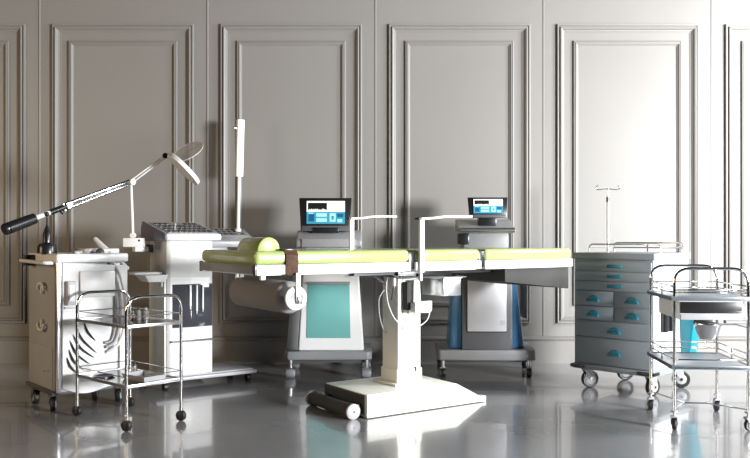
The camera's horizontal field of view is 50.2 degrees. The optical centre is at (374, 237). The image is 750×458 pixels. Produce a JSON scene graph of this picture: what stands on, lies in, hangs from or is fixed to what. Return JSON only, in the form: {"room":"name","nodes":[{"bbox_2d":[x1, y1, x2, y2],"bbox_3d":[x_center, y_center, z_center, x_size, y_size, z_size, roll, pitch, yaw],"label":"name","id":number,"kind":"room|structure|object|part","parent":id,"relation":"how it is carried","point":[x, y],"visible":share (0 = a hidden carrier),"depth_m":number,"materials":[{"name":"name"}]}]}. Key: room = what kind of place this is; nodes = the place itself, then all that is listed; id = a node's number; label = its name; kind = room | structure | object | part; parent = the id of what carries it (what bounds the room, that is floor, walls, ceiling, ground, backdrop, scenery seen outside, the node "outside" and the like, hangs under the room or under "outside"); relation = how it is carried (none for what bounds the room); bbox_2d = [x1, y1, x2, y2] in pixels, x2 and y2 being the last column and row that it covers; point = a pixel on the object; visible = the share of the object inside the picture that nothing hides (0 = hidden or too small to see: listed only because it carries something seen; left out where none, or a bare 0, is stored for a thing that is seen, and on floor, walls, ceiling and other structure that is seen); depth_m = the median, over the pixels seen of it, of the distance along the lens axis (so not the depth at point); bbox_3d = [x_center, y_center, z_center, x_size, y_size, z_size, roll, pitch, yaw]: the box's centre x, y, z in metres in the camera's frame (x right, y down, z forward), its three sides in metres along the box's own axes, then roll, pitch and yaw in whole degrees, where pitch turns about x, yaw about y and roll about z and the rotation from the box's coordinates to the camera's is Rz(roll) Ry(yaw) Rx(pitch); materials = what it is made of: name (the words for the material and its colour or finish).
{"room":"operating room","nodes":[
{"label":"operating room","id":0,"kind":"room"},
{"bbox_2d":[0,0,749,335],"bbox_3d":[0.000,-0.650,5.835,14.000,3.100,0.150,0,0,0],"label":"wall","id":1,"kind":"structure","parent":0,"point":[123,95],"depth_m":5.76,"materials":[{"name":"paint"}]},
{"bbox_2d":[0,41,9,305],"bbox_3d":[-3.021,-0.466,5.751,0.780,1.904,0.018,0,0,0],"label":"trim","id":2,"kind":"structure","parent":1,"relation":"attached to","point":[6,44],"depth_m":5.75,"materials":[{"name":"paint"}]},
{"bbox_2d":[0,24,25,322],"bbox_3d":[-3.021,-0.463,5.746,1.016,2.149,0.028,0,0,0],"label":"trim","id":3,"kind":"structure","parent":1,"relation":"attached to","point":[20,29],"depth_m":5.74,"materials":[{"name":"paint"}]},
{"bbox_2d":[39,0,39,243],"bbox_3d":[-2.416,-0.745,5.758,0.012,2.910,0.004,0,0,0],"label":"trim","id":4,"kind":"structure","parent":1,"relation":"attached to","point":[39,0],"depth_m":5.76,"materials":[{"name":"paint"}]},
{"bbox_2d":[52,24,193,315],"bbox_3d":[-1.812,-0.463,5.746,1.016,2.149,0.028,0,0,0],"label":"trim","id":5,"kind":"structure","parent":1,"relation":"attached to","point":[57,29],"depth_m":5.74,"materials":[{"name":"paint"}]},
{"bbox_2d":[68,41,177,305],"bbox_3d":[-1.812,-0.466,5.751,0.780,1.904,0.018,0,0,0],"label":"trim","id":6,"kind":"structure","parent":1,"relation":"attached to","point":[71,44],"depth_m":5.75,"materials":[{"name":"paint"}]},
{"bbox_2d":[207,0,207,227],"bbox_3d":[-1.206,-0.745,5.758,0.012,2.910,0.004,0,0,0],"label":"trim","id":7,"kind":"structure","parent":1,"relation":"attached to","point":[207,0],"depth_m":5.76,"materials":[{"name":"paint"}]},
{"bbox_2d":[220,24,361,322],"bbox_3d":[-0.602,-0.463,5.746,1.016,2.149,0.028,0,0,0],"label":"trim","id":8,"kind":"structure","parent":1,"relation":"attached to","point":[225,29],"depth_m":5.74,"materials":[{"name":"paint"}]},
{"bbox_2d":[237,41,345,305],"bbox_3d":[-0.602,-0.466,5.751,0.780,1.904,0.018,0,0,0],"label":"trim","id":9,"kind":"structure","parent":1,"relation":"attached to","point":[240,44],"depth_m":5.75,"materials":[{"name":"paint"}]},
{"bbox_2d":[0,336,745,362],"bbox_3d":[0.000,0.804,5.745,14.000,0.192,0.030,0,0,0],"label":"baseboard","id":10,"kind":"structure","parent":1,"relation":"attached to","point":[13,349],"depth_m":5.74,"materials":[{"name":"paint"}]},
{"bbox_2d":[375,0,375,335],"bbox_3d":[0.004,-0.745,5.758,0.012,2.910,0.004,0,0,0],"label":"trim","id":11,"kind":"structure","parent":1,"relation":"attached to","point":[375,0],"depth_m":5.76,"materials":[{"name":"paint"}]},
{"bbox_2d":[389,24,529,322],"bbox_3d":[0.608,-0.463,5.746,1.016,2.149,0.028,0,0,0],"label":"trim","id":12,"kind":"structure","parent":1,"relation":"attached to","point":[524,29],"depth_m":5.74,"materials":[{"name":"paint"}]},
{"bbox_2d":[405,41,513,305],"bbox_3d":[0.608,-0.466,5.751,0.780,1.904,0.018,0,0,0],"label":"trim","id":13,"kind":"structure","parent":1,"relation":"attached to","point":[408,44],"depth_m":5.75,"materials":[{"name":"paint"}]},
{"bbox_2d":[543,0,543,335],"bbox_3d":[1.213,-0.745,5.758,0.012,2.910,0.004,0,0,0],"label":"trim","id":14,"kind":"structure","parent":1,"relation":"attached to","point":[543,0],"depth_m":5.76,"materials":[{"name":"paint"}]},
{"bbox_2d":[573,41,681,305],"bbox_3d":[1.817,-0.466,5.751,0.780,1.904,0.018,0,0,0],"label":"trim","id":15,"kind":"structure","parent":1,"relation":"attached to","point":[576,44],"depth_m":5.75,"materials":[{"name":"paint"}]},
{"bbox_2d":[557,24,698,322],"bbox_3d":[1.817,-0.463,5.746,1.016,2.149,0.028,0,0,0],"label":"trim","id":16,"kind":"structure","parent":1,"relation":"attached to","point":[692,29],"depth_m":5.74,"materials":[{"name":"paint"}]},
{"bbox_2d":[711,0,711,288],"bbox_3d":[2.423,-0.745,5.758,0.012,2.910,0.004,0,0,0],"label":"trim","id":17,"kind":"structure","parent":1,"relation":"attached to","point":[711,0],"depth_m":5.76,"materials":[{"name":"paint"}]},
{"bbox_2d":[725,24,749,322],"bbox_3d":[3.027,-0.463,5.746,1.016,2.149,0.028,0,0,0],"label":"trim","id":18,"kind":"structure","parent":1,"relation":"attached to","point":[730,29],"depth_m":5.74,"materials":[{"name":"paint"}]},
{"bbox_2d":[741,41,749,305],"bbox_3d":[3.027,-0.466,5.751,0.780,1.904,0.018,0,0,0],"label":"trim","id":19,"kind":"structure","parent":1,"relation":"attached to","point":[744,44],"depth_m":5.75,"materials":[{"name":"paint"}]},
{"bbox_2d":[0,363,749,457],"bbox_3d":[0.000,0.950,2.140,14.000,0.100,7.280,0,0,0],"label":"floor","id":20,"kind":"structure","parent":0,"point":[549,413],"depth_m":3.97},
{"bbox_2d":[19,237,128,410],"bbox_3d":[-1.627,0.448,4.357,0.461,0.905,0.516,0,0,-41],"label":"cabinet","id":21,"kind":"object","parent":20,"relation":"on","point":[57,280],"visible":0.94,"depth_m":4.21,"materials":[{"name":"white plastic"}]},
{"bbox_3d":[-1.804,0.126,4.259,0.065,0.027,0.411,0,0,-41],"label":"handle","id":22,"kind":"part","parent":21,"relation":"part of","materials":[{"name":"white plastic"}]},
{"bbox_3d":[-1.631,0.454,4.121,0.028,0.692,0.028,0,0,-41],"label":"corner post","id":23,"kind":"part","parent":21,"relation":"part of","materials":[{"name":"metal"}]},
{"bbox_3d":[-1.462,0.241,4.215,0.189,0.139,0.014,0,0,-41],"label":"display panel","id":24,"kind":"part","parent":21,"relation":"part of","materials":[{"name":"white plastic"}]},
{"bbox_3d":[-1.463,0.081,4.257,0.048,0.055,0.048,0,0,-41],"label":"knob","id":25,"kind":"part","parent":21,"relation":"part of","materials":[{"name":"grey plastic"}]},
{"bbox_2d":[1,141,202,253],"bbox_3d":[-1.530,-0.248,4.519,1.105,0.660,0.388,0,0,-32],"label":"lamp","id":26,"kind":"object","parent":21,"relation":"on","point":[188,151],"visible":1,"depth_m":4.58,"materials":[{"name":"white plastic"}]},
{"bbox_3d":[-1.747,-0.099,4.260,0.024,0.082,0.024,0,0,0],"label":"stem","id":27,"kind":"part","parent":26,"relation":"part of","materials":[{"name":"black plastic"}]},
{"bbox_3d":[-1.716,-0.154,4.329,0.032,0.066,0.107,0,0,37],"label":"clamp lever","id":28,"kind":"part","parent":26,"relation":"part of","materials":[{"name":"black plastic"}]},
{"bbox_3d":[-1.434,-0.155,4.722,0.032,0.331,0.060,0,0,0],"label":"support rod","id":29,"kind":"part","parent":26,"relation":"part of","materials":[{"name":"white plastic"}]},
{"bbox_3d":[-1.337,-0.407,4.720,0.214,0.175,0.011,0,0,-12],"label":"arm","id":30,"kind":"part","parent":26,"relation":"part of","materials":[{"name":"white plastic"}]},
{"bbox_2d":[72,289,185,431],"bbox_3d":[-1.230,0.585,3.991,0.533,0.630,0.335,0,0,43],"label":"cart","id":31,"kind":"object","parent":20,"relation":"on","point":[119,321],"visible":0.98,"depth_m":3.93,"materials":[{"name":"silver metal"}]},
{"bbox_2d":[92,373,115,377],"bbox_3d":[-1.348,0.686,3.980,0.119,0.010,0.086,0,0,-40],"label":"oval dish","id":32,"kind":"object","parent":31,"relation":"on","point":[96,375],"visible":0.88,"depth_m":3.98,"materials":[{"name":"metal"}]},
{"bbox_3d":[-1.406,0.563,4.156,0.016,0.585,0.311,0,0,43],"label":"frame","id":33,"kind":"part","parent":31,"relation":"part of","materials":[{"name":"silver metal"}]},
{"bbox_2d":[78,367,179,388],"bbox_3d":[-1.231,0.695,3.993,0.488,0.016,0.299,0,0,43],"label":"shelf","id":34,"kind":"object","parent":31,"relation":"attached to","point":[116,381],"depth_m":3.91,"materials":[{"name":"metal"}]},
{"bbox_2d":[78,314,179,328],"bbox_3d":[-1.231,0.415,3.993,0.488,0.016,0.299,0,0,43],"label":"shelf","id":35,"kind":"object","parent":31,"relation":"attached to","point":[112,321],"depth_m":3.93,"materials":[{"name":"metal"}]},
{"bbox_3d":[-1.231,0.652,3.993,0.482,0.004,0.299,0,0,43],"label":"guard rail","id":36,"kind":"part","parent":31,"relation":"part of","materials":[{"name":"silver metal"}]},
{"bbox_3d":[-1.231,0.370,3.993,0.482,0.004,0.299,0,0,43],"label":"guard rail","id":37,"kind":"part","parent":31,"relation":"part of","materials":[{"name":"silver metal"}]},
{"bbox_2d":[130,310,134,320],"bbox_3d":[-1.210,0.387,3.990,0.022,0.050,0.022,0,0,0],"label":"bottle","id":38,"kind":"object","parent":31,"relation":"on","point":[132,314],"visible":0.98,"depth_m":3.98,"materials":[{"name":"glass"}]},
{"bbox_2d":[131,361,136,371],"bbox_3d":[-1.208,0.654,4.009,0.028,0.075,0.028,0,0,0],"label":"pump bottle","id":39,"kind":"object","parent":31,"relation":"on","point":[133,366],"visible":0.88,"depth_m":4.00,"materials":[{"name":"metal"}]},
{"bbox_2d":[136,308,140,319],"bbox_3d":[-1.187,0.381,4.015,0.023,0.062,0.023,0,0,0],"label":"glass bottle","id":40,"kind":"object","parent":31,"relation":"on","point":[138,312],"visible":1,"depth_m":4.01,"materials":[{"name":"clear glass"}]},
{"bbox_2d":[121,370,166,382],"bbox_3d":[-1.133,0.678,3.923,0.194,0.026,0.130,0,0,40],"label":"tray","id":41,"kind":"object","parent":31,"relation":"on","point":[156,377],"visible":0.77,"depth_m":3.90,"materials":[{"name":"grey plastic"}]},
{"bbox_2d":[142,308,148,319],"bbox_3d":[-1.159,0.382,4.039,0.034,0.060,0.034,0,0,0],"label":"glass jar","id":42,"kind":"object","parent":31,"relation":"on","point":[145,312],"visible":0.99,"depth_m":4.03,"materials":[{"name":"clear glass"}]},
{"bbox_3d":[-1.055,0.563,3.829,0.016,0.585,0.311,0,0,43],"label":"frame","id":43,"kind":"part","parent":31,"relation":"part of","materials":[{"name":"silver metal"}]},
{"bbox_2d":[128,221,256,390],"bbox_3d":[-1.149,0.398,4.949,0.756,1.003,0.399,0,0,-36],"label":"machine","id":44,"kind":"object","parent":20,"relation":"on","point":[176,249],"visible":0.88,"depth_m":4.80,"materials":[{"name":"grey plastic"}]},
{"bbox_3d":[-1.413,0.064,4.886,0.125,0.048,0.055,0,0,-36],"label":"arm","id":45,"kind":"part","parent":44,"relation":"part of","materials":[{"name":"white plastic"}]},
{"bbox_2d":[128,271,167,286],"bbox_3d":[-1.339,0.245,4.723,0.182,0.089,0.168,0,0,-36],"label":"tray","id":46,"kind":"object","parent":44,"relation":"on","point":[160,278],"depth_m":4.70,"materials":[{"name":"white plastic"}]},
{"bbox_3d":[-1.315,0.524,4.833,0.012,0.603,0.251,0,0,-36],"label":"panel","id":47,"kind":"part","parent":44,"relation":"part of","materials":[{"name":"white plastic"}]},
{"bbox_3d":[-1.181,-0.062,4.913,0.309,0.072,0.315,0,0,-36],"label":"key panel","id":48,"kind":"part","parent":44,"relation":"part of","materials":[{"name":"grey plastic"}]},
{"bbox_3d":[-1.097,0.405,4.811,0.254,0.258,0.022,0,0,-36],"label":"window panel","id":49,"kind":"part","parent":44,"relation":"part of","materials":[{"name":"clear glass"}]},
{"bbox_3d":[-1.108,0.832,4.977,0.656,0.030,0.350,0,0,-36],"label":"plate","id":50,"kind":"part","parent":44,"relation":"part of","materials":[{"name":"grey plastic"}]},
{"bbox_2d":[208,119,250,248],"bbox_3d":[-1.122,0.039,5.414,0.568,1.722,0.263,0,0,-28],"label":"console","id":51,"kind":"object","parent":20,"relation":"on","point":[229,237],"visible":0.09,"depth_m":5.53,"materials":[{"name":"grey plastic"}]},
{"bbox_3d":[-1.069,-0.040,5.472,0.360,0.052,0.150,0,0,-28],"label":"key panel","id":52,"kind":"part","parent":51,"relation":"part of","materials":[{"name":"grey plastic"}]},
{"bbox_2d":[284,198,371,377],"bbox_3d":[-0.312,0.319,5.332,0.579,1.161,0.430,0,0,-1],"label":"machine","id":53,"kind":"object","parent":20,"relation":"on","point":[328,328],"visible":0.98,"depth_m":5.17,"materials":[{"name":"grey plastic"}]},
{"bbox_2d":[299,198,351,231],"bbox_3d":[-0.324,-0.152,5.226,0.342,0.220,0.085,0,0,-1],"label":"monitor","id":54,"kind":"object","parent":53,"relation":"on","point":[316,214],"depth_m":5.20,"materials":[{"name":"black plastic"}]},
{"bbox_3d":[-0.301,0.472,5.185,0.284,0.349,0.037,0,0,-1],"label":"door panel","id":55,"kind":"part","parent":53,"relation":"part of","materials":[{"name":"teal plastic"}]},
{"bbox_3d":[-0.303,0.292,5.177,0.282,0.019,0.032,0,0,-1],"label":"door handle","id":56,"kind":"part","parent":53,"relation":"part of","materials":[{"name":"grey plastic"}]},
{"bbox_3d":[-0.312,0.755,5.334,0.579,0.054,0.425,0,0,-1],"label":"plate","id":57,"kind":"part","parent":53,"relation":"part of","materials":[{"name":"grey plastic"}]},
{"bbox_2d":[199,215,572,419],"bbox_3d":[0.126,0.384,4.339,2.010,1.032,0.712,0,0,-34],"label":"bed","id":58,"kind":"object","parent":20,"relation":"on","point":[401,387],"visible":0.99,"depth_m":4.22,"materials":[{"name":"white plastic"}]},
{"bbox_2d":[237,237,279,250],"bbox_3d":[-0.544,0.028,3.721,0.111,0.064,0.230,0,0,-34],"label":"bolster pillow","id":59,"kind":"object","parent":58,"relation":"on","point":[248,243],"visible":0.98,"depth_m":3.64,"materials":[{"name":"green leather"}]},
{"bbox_2d":[228,247,297,275],"bbox_3d":[-0.555,0.109,3.886,0.063,0.120,0.660,0,0,-33],"label":"strap","id":60,"kind":"object","parent":58,"relation":"on","point":[291,254],"visible":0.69,"depth_m":3.61,"materials":[{"name":"brown leather"}]},
{"bbox_2d":[229,277,306,313],"bbox_3d":[-0.515,0.273,3.859,0.150,0.150,0.622,0,0,-33],"label":"paper roll","id":61,"kind":"object","parent":58,"relation":"hanging from","point":[268,294],"visible":0.98,"depth_m":3.73,"materials":[{"name":"white paper"}]},
{"bbox_2d":[202,248,408,264],"bbox_3d":[-0.353,0.089,4.021,0.844,0.062,0.644,0,0,-33],"label":"cushion","id":62,"kind":"object","parent":58,"relation":"on","point":[324,256],"depth_m":3.77,"materials":[{"name":"yellow leather"}]},
{"bbox_3d":[-0.353,0.143,4.021,0.848,0.047,0.650,0,0,-33],"label":"bed frame","id":63,"kind":"part","parent":58,"relation":"part of","materials":[{"name":"white plastic"}]},
{"bbox_3d":[0.148,0.776,4.351,0.234,0.012,0.212,0,0,-33],"label":"column plate","id":64,"kind":"part","parent":58,"relation":"part of","materials":[{"name":"white metal"}]},
{"bbox_2d":[353,248,478,261],"bbox_3d":[0.205,0.089,4.391,0.427,0.062,0.644,0,0,-33],"label":"cushion","id":65,"kind":"object","parent":58,"relation":"on","point":[417,254],"depth_m":4.12,"materials":[{"name":"yellow leather"}]},
{"bbox_3d":[0.277,0.197,4.184,0.477,0.033,0.055,0,0,-33],"label":"accessory rail","id":66,"kind":"part","parent":58,"relation":"part of","materials":[{"name":"silver metal"}]},
{"bbox_3d":[0.205,0.143,4.391,0.431,0.047,0.650,0,0,-33],"label":"bed frame","id":67,"kind":"part","parent":58,"relation":"part of","materials":[{"name":"white plastic"}]},
{"bbox_2d":[442,247,570,259],"bbox_3d":[0.686,0.089,4.709,0.663,0.062,0.644,0,0,-33],"label":"cushion","id":68,"kind":"object","parent":58,"relation":"on","point":[487,253],"depth_m":4.44,"materials":[{"name":"yellow leather"}]},
{"bbox_3d":[0.686,0.143,4.709,0.667,0.047,0.650,0,0,-33],"label":"bed frame","id":69,"kind":"part","parent":58,"relation":"part of","materials":[{"name":"white plastic"}]},
{"bbox_2d":[435,197,535,376],"bbox_3d":[0.736,0.317,5.343,0.645,1.166,0.464,0,0,1],"label":"machine","id":70,"kind":"object","parent":20,"relation":"on","point":[484,324],"visible":0.88,"depth_m":5.18,"materials":[{"name":"grey plastic"}]},
{"bbox_3d":[0.736,0.756,5.362,0.645,0.068,0.425,0,0,1],"label":"plate","id":71,"kind":"part","parent":70,"relation":"part of","materials":[{"name":"grey plastic"}]},
{"bbox_3d":[0.724,0.428,5.187,0.252,0.353,0.036,0,0,1],"label":"door panel","id":72,"kind":"part","parent":70,"relation":"part of","materials":[{"name":"silver metal"}]},
{"bbox_2d":[468,197,506,217],"bbox_3d":[0.738,-0.198,5.254,0.262,0.136,0.070,0,0,1],"label":"monitor","id":73,"kind":"object","parent":70,"relation":"on","point":[479,207],"depth_m":5.23,"materials":[{"name":"black plastic"}]},
{"bbox_3d":[0.720,-0.052,5.125,0.348,0.028,0.028,0,0,1],"label":"console handle","id":74,"kind":"part","parent":70,"relation":"part of","materials":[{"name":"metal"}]},
{"bbox_2d":[570,185,698,395],"bbox_3d":[1.572,0.278,4.851,0.716,1.245,0.571,0,0,45],"label":"trolley","id":75,"kind":"object","parent":20,"relation":"on","point":[612,298],"visible":0.88,"depth_m":4.67,"materials":[{"name":"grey metal"}]},
{"bbox_3d":[1.291,0.446,4.744,0.083,0.038,0.023,0,0,45],"label":"drawer handle","id":76,"kind":"part","parent":75,"relation":"part of","materials":[{"name":"plastic"}]},
{"bbox_3d":[1.291,0.358,4.744,0.083,0.038,0.023,0,0,45],"label":"drawer handle","id":77,"kind":"part","parent":75,"relation":"part of","materials":[{"name":"plastic"}]},
{"bbox_3d":[1.306,0.445,4.758,0.255,0.080,0.020,0,0,45],"label":"drawer","id":78,"kind":"part","parent":75,"relation":"part of","materials":[{"name":"grey metal"}]},
{"bbox_3d":[1.306,0.357,4.758,0.255,0.084,0.020,0,0,45],"label":"drawer","id":79,"kind":"part","parent":75,"relation":"part of","materials":[{"name":"grey metal"}]},
{"bbox_3d":[1.387,0.669,4.677,0.486,0.156,0.020,0,0,45],"label":"drawer","id":80,"kind":"part","parent":75,"relation":"part of","materials":[{"name":"grey metal"}]},
{"bbox_3d":[1.387,0.538,4.677,0.486,0.094,0.020,0,0,45],"label":"drawer","id":81,"kind":"part","parent":75,"relation":"part of","materials":[{"name":"grey metal"}]},
{"bbox_3d":[1.387,0.283,4.677,0.486,0.052,0.020,0,0,45],"label":"drawer","id":82,"kind":"part","parent":75,"relation":"part of","materials":[{"name":"grey metal"}]},
{"bbox_3d":[1.387,0.225,4.677,0.486,0.052,0.020,0,0,45],"label":"drawer","id":83,"kind":"part","parent":75,"relation":"part of","materials":[{"name":"grey metal"}]},
{"bbox_3d":[1.387,0.670,4.648,0.083,0.038,0.023,0,0,45],"label":"drawer handle","id":84,"kind":"part","parent":75,"relation":"part of","materials":[{"name":"plastic"}]},
{"bbox_3d":[1.387,0.539,4.648,0.083,0.038,0.023,0,0,45],"label":"drawer handle","id":85,"kind":"part","parent":75,"relation":"part of","materials":[{"name":"plastic"}]},
{"bbox_3d":[1.387,0.166,4.677,0.486,0.054,0.020,0,0,45],"label":"drawer","id":86,"kind":"part","parent":75,"relation":"part of","materials":[{"name":"grey metal"}]},
{"bbox_3d":[1.391,0.283,4.652,0.090,0.020,0.014,0,0,45],"label":"drawer handle","id":87,"kind":"part","parent":75,"relation":"part of","materials":[{"name":"plastic"}]},
{"bbox_3d":[1.391,0.225,4.652,0.090,0.020,0.014,0,0,45],"label":"drawer handle","id":88,"kind":"part","parent":75,"relation":"part of","materials":[{"name":"plastic"}]},
{"bbox_3d":[1.391,0.166,4.652,0.090,0.020,0.014,0,0,45],"label":"drawer handle","id":89,"kind":"part","parent":75,"relation":"part of","materials":[{"name":"plastic"}]},
{"bbox_3d":[1.480,0.445,4.585,0.225,0.080,0.020,0,0,45],"label":"drawer","id":90,"kind":"part","parent":75,"relation":"part of","materials":[{"name":"grey metal"}]},
{"bbox_3d":[1.465,0.446,4.570,0.083,0.038,0.023,0,0,45],"label":"drawer handle","id":91,"kind":"part","parent":75,"relation":"part of","materials":[{"name":"plastic"}]},
{"bbox_3d":[1.480,0.357,4.585,0.225,0.084,0.020,0,0,45],"label":"drawer","id":92,"kind":"part","parent":75,"relation":"part of","materials":[{"name":"grey metal"}]},
{"bbox_3d":[1.465,0.358,4.570,0.083,0.038,0.023,0,0,45],"label":"drawer handle","id":93,"kind":"part","parent":75,"relation":"part of","materials":[{"name":"plastic"}]},
{"bbox_3d":[1.591,0.058,4.881,0.470,0.065,0.312,0,0,45],"label":"rail","id":94,"kind":"part","parent":75,"relation":"part of","materials":[{"name":"silver metal"}]},
{"bbox_2d":[647,264,749,430],"bbox_3d":[1.596,0.518,3.918,0.397,0.764,0.575,0,0,5],"label":"trolley","id":95,"kind":"object","parent":20,"relation":"on","point":[703,306],"visible":1,"depth_m":3.75,"materials":[{"name":"silver metal"}]},
{"bbox_3d":[1.607,0.475,4.164,0.349,0.679,0.015,0,0,5],"label":"frame","id":96,"kind":"part","parent":95,"relation":"part of","materials":[{"name":"silver metal"}]},
{"bbox_3d":[1.588,0.569,3.951,0.341,0.066,0.434,0,0,5],"label":"guard rail","id":97,"kind":"part","parent":95,"relation":"part of","materials":[{"name":"silver metal"}]},
{"bbox_2d":[647,352,749,369],"bbox_3d":[1.588,0.605,3.950,0.366,0.019,0.458,0,0,5],"label":"shelf","id":98,"kind":"object","parent":95,"relation":"attached to","point":[670,363],"depth_m":3.84,"materials":[{"name":"silver metal"}]},
{"bbox_2d":[647,290,749,300],"bbox_3d":[1.588,0.283,3.950,0.366,0.019,0.458,0,0,5],"label":"shelf","id":99,"kind":"object","parent":95,"relation":"attached to","point":[664,295],"depth_m":3.79,"materials":[{"name":"silver metal"}]},
{"bbox_3d":[1.588,0.255,3.950,0.341,0.066,0.437,0,0,5],"label":"guard rail","id":100,"kind":"part","parent":95,"relation":"part of","materials":[{"name":"silver metal"}]},
{"bbox_3d":[1.588,0.570,3.950,0.341,0.064,0.437,0,0,5],"label":"guard rail","id":101,"kind":"part","parent":95,"relation":"part of","materials":[{"name":"silver metal"}]},
{"bbox_3d":[1.588,0.256,3.950,0.341,0.064,0.437,0,0,5],"label":"guard rail","id":102,"kind":"part","parent":95,"relation":"part of","materials":[{"name":"silver metal"}]},
{"bbox_3d":[1.585,0.338,3.918,0.290,0.090,0.354,0,0,5],"label":"drawer","id":103,"kind":"part","parent":95,"relation":"part of","materials":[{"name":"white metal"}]},
{"bbox_2d":[692,322,722,339],"bbox_3d":[1.535,0.430,3.693,0.132,0.072,0.132,0,0,0],"label":"steel bowl","id":104,"kind":"object","parent":95,"relation":"hanging from","point":[704,331],"visible":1,"depth_m":3.65,"materials":[{"name":"silver metal"}]},
{"bbox_3d":[1.569,0.475,3.735,0.349,0.679,0.015,0,0,5],"label":"frame","id":105,"kind":"part","parent":95,"relation":"part of","materials":[{"name":"silver metal"}]}
]}

